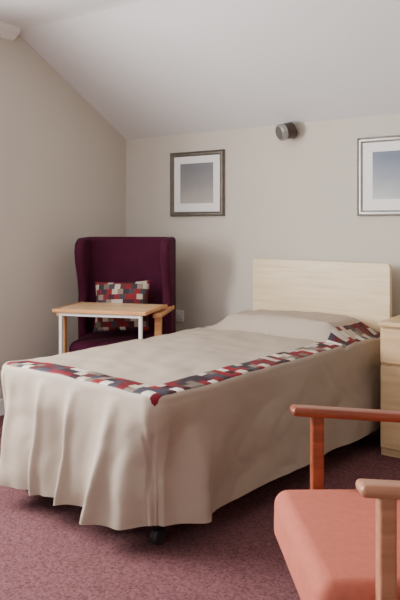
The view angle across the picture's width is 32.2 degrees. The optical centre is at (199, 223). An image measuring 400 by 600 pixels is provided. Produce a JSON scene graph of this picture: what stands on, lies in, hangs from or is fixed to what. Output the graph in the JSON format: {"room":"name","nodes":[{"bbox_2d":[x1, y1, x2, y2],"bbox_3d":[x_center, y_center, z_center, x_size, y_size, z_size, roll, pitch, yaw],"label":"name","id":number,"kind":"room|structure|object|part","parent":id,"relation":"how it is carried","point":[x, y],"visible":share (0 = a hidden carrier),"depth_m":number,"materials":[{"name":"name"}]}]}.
{"room":"care facility","nodes":[
{"label":"care facility","id":0,"kind":"room"},
{"bbox_2d":[0,35,125,398],"bbox_3d":[-2.215,-0.020,3.015,0.120,2.400,5.500,0,0,36],"label":"wall","id":1,"kind":"structure","parent":0,"point":[63,164],"depth_m":4.55,"materials":[{"name":"paint"}]},
{"bbox_2d":[0,398,4,415],"bbox_3d":[-2.164,1.130,2.970,0.015,0.100,5.485,0,0,36],"label":"baseboard","id":2,"kind":"structure","parent":1,"relation":"attached to","point":[2,407],"depth_m":4.27,"materials":[{"name":"white paint"}]},
{"bbox_2d":[0,22,20,40],"bbox_3d":[-2.444,-1.185,2.527,0.080,0.070,4.440,0,0,36],"label":"trim coving","id":3,"kind":"structure","parent":1,"relation":"attached to","point":[7,31],"depth_m":4.26,"materials":[{"name":"white paint"}]},
{"bbox_2d":[0,0,399,138],"bbox_3d":[-0.138,-0.954,1.518,5.240,0.772,5.740,0,0,36],"label":"ceiling","id":4,"kind":"structure","parent":0,"point":[149,68],"depth_m":4.01,"materials":[{"name":"paint"}]},
{"bbox_2d":[0,415,399,599],"bbox_3d":[-0.138,1.230,1.518,5.240,0.100,5.740,0,0,36],"label":"floor","id":5,"kind":"structure","parent":0,"point":[46,553],"depth_m":2.50,"materials":[{"name":"carpet"}]},
{"bbox_2d":[52,302,166,353],"bbox_3d":[-0.519,0.836,4.158,0.573,0.689,0.460,0,0,15],"label":"table","id":6,"kind":"object","parent":5,"relation":"on","point":[83,309],"visible":0.59,"depth_m":4.00,"materials":[{"name":"brown wood"}]},
{"bbox_3d":[-0.570,0.522,3.960,0.490,0.020,0.018,0,0,15],"label":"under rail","id":7,"kind":"part","parent":6,"relation":"part of","materials":[{"name":"white metal"}]},
{"bbox_2d":[56,237,175,352],"bbox_3d":[-0.501,0.634,4.370,0.632,1.098,0.619,0,0,7],"label":"armchair","id":8,"kind":"object","parent":5,"relation":"on","point":[99,259],"visible":0.47,"depth_m":4.53,"materials":[{"name":"purple fabric"}]},
{"bbox_3d":[-0.820,0.866,4.147,0.042,0.628,0.040,0,0,7],"label":"leg","id":9,"kind":"part","parent":8,"relation":"part of","materials":[{"name":"brown wood"}]},
{"bbox_2d":[69,331,154,351],"bbox_3d":[-0.503,0.767,4.351,0.530,0.125,0.480,0,0,7],"label":"seat cushion","id":10,"kind":"object","parent":8,"relation":"on","point":[88,339],"depth_m":4.27,"materials":[{"name":"purple fabric"}]},
{"bbox_2d":[93,280,149,332],"bbox_3d":[-0.495,0.522,4.400,0.377,0.333,0.143,0,0,9],"label":"cushion","id":11,"kind":"object","parent":8,"relation":"on","point":[106,292],"visible":0.7,"depth_m":4.36,"materials":[{"name":"fabric"}]},
{"bbox_3d":[-0.246,0.866,4.077,0.042,0.628,0.040,0,0,7],"label":"leg","id":12,"kind":"part","parent":8,"relation":"part of","materials":[{"name":"brown wood"}]},
{"bbox_3d":[-0.221,0.539,4.276,0.052,0.036,0.500,0,0,7],"label":"arm","id":13,"kind":"part","parent":8,"relation":"part of","materials":[{"name":"brown wood"}]},
{"bbox_2d":[0,258,391,544],"bbox_3d":[0.072,0.701,3.404,1.098,0.958,2.031,0,0,40],"label":"bed","id":14,"kind":"object","parent":5,"relation":"on","point":[158,432],"visible":0.94,"depth_m":2.85,"materials":[{"name":"beige fabric"}]},
{"bbox_3d":[-0.154,1.073,2.557,0.048,0.105,0.048,0,0,40],"label":"leg","id":15,"kind":"part","parent":14,"relation":"part of","materials":[{"name":"black plastic"}]},
{"bbox_3d":[0.708,0.521,4.176,0.940,0.598,0.030,0,0,40],"label":"headboard","id":16,"kind":"part","parent":14,"relation":"part of","materials":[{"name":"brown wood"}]},
{"bbox_2d":[274,404,399,599],"bbox_3d":[0.603,0.714,1.721,0.762,0.938,0.645,0,0,-4],"label":"wooden armchair","id":17,"kind":"object","parent":5,"relation":"on","point":[335,544],"visible":1,"depth_m":1.64,"materials":[{"name":"brown wood"}]},
{"bbox_3d":[0.337,0.864,1.998,0.036,0.632,0.036,0,0,-4],"label":"leg","id":18,"kind":"part","parent":17,"relation":"part of","materials":[{"name":"brown wood"}]},
{"bbox_2d":[274,489,399,599],"bbox_3d":[0.515,0.822,1.714,0.585,0.147,0.550,1,0,-4],"label":"seat cushion","id":19,"kind":"object","parent":17,"relation":"on","point":[326,539],"depth_m":1.65,"materials":[{"name":"fabric"}]},
{"bbox_3d":[0.544,0.557,2.012,0.566,0.069,0.055,0,0,-4],"label":"arm","id":20,"kind":"part","parent":17,"relation":"part of","materials":[{"name":"brown wood"}]},
{"bbox_3d":[0.594,0.557,1.424,0.548,0.069,0.055,0,0,-4],"label":"arm","id":21,"kind":"part","parent":17,"relation":"part of","materials":[{"name":"brown wood"}]},
{"bbox_3d":[0.379,0.864,1.409,0.036,0.632,0.036,0,0,-4],"label":"leg","id":22,"kind":"part","parent":17,"relation":"part of","materials":[{"name":"brown wood"}]},
{"bbox_2d":[378,315,399,457],"bbox_3d":[1.214,0.838,3.584,0.436,0.685,0.495,0,0,36],"label":"nightstand","id":23,"kind":"object","parent":5,"relation":"on","point":[390,327],"visible":0.86,"depth_m":3.50,"materials":[{"name":"brown wood"}]},
{"bbox_3d":[1.090,0.618,3.412,0.412,0.175,0.019,0,0,36],"label":"drawer","id":24,"kind":"part","parent":23,"relation":"part of","materials":[{"name":"brown wood"}]},
{"bbox_3d":[1.090,0.835,3.412,0.412,0.230,0.019,0,0,36],"label":"drawer","id":25,"kind":"part","parent":23,"relation":"part of","materials":[{"name":"brown wood"}]},
{"bbox_3d":[1.090,1.050,3.412,0.412,0.170,0.019,0,0,36],"label":"drawer","id":26,"kind":"part","parent":23,"relation":"part of","materials":[{"name":"brown wood"}]},
{"bbox_2d":[126,113,399,331],"bbox_3d":[1.505,0.273,3.797,5.240,1.815,0.120,0,0,36],"label":"wall","id":27,"kind":"structure","parent":0,"point":[295,198],"depth_m":4.53,"materials":[{"name":"paint"}]},
{"bbox_2d":[176,310,183,321],"bbox_3d":[-0.148,0.650,4.907,0.080,0.080,0.014,0,0,36],"label":"wall socket","id":28,"kind":"object","parent":27,"relation":"attached to","point":[179,313],"visible":0.83,"depth_m":4.90,"materials":[{"name":"white plastic"}]},
{"bbox_2d":[170,149,224,215],"bbox_3d":[-0.025,-0.279,4.810,0.456,0.450,0.026,0,0,36],"label":"framed picture","id":29,"kind":"object","parent":27,"relation":"attached to","point":[197,178],"visible":1,"depth_m":4.80,"materials":[{"name":"grey metal"}]},
{"bbox_2d":[180,162,212,203],"bbox_3d":[-0.025,-0.283,4.811,0.282,0.279,0.002,0,0,36],"label":"print","id":30,"kind":"object","parent":29,"relation":"attached to","point":[196,178],"depth_m":4.81},
{"bbox_2d":[275,122,297,140],"bbox_3d":[0.547,-0.578,4.338,0.146,0.122,0.112,0,0,-23],"label":"wall spotlight","id":31,"kind":"object","parent":27,"relation":"attached to","point":[285,131],"visible":1,"depth_m":4.29,"materials":[{"name":"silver metal"}]},
{"bbox_3d":[0.494,-0.567,4.315,0.029,0.078,0.080,0,0,-23],"label":"lamp glass","id":32,"kind":"part","parent":31,"relation":"part of","materials":[{"name":"white glass"}]},
{"bbox_2d":[357,135,399,215],"bbox_3d":[1.122,-0.279,3.983,0.460,0.462,0.026,0,0,36],"label":"framed picture","id":33,"kind":"object","parent":27,"relation":"attached to","point":[378,158],"visible":1,"depth_m":4.04,"materials":[{"name":"silver metal"}]},
{"bbox_2d":[373,150,399,198],"bbox_3d":[1.122,-0.284,3.983,0.272,0.277,0.002,0,0,36],"label":"print","id":34,"kind":"object","parent":33,"relation":"attached to","point":[386,163],"depth_m":4.01}
]}

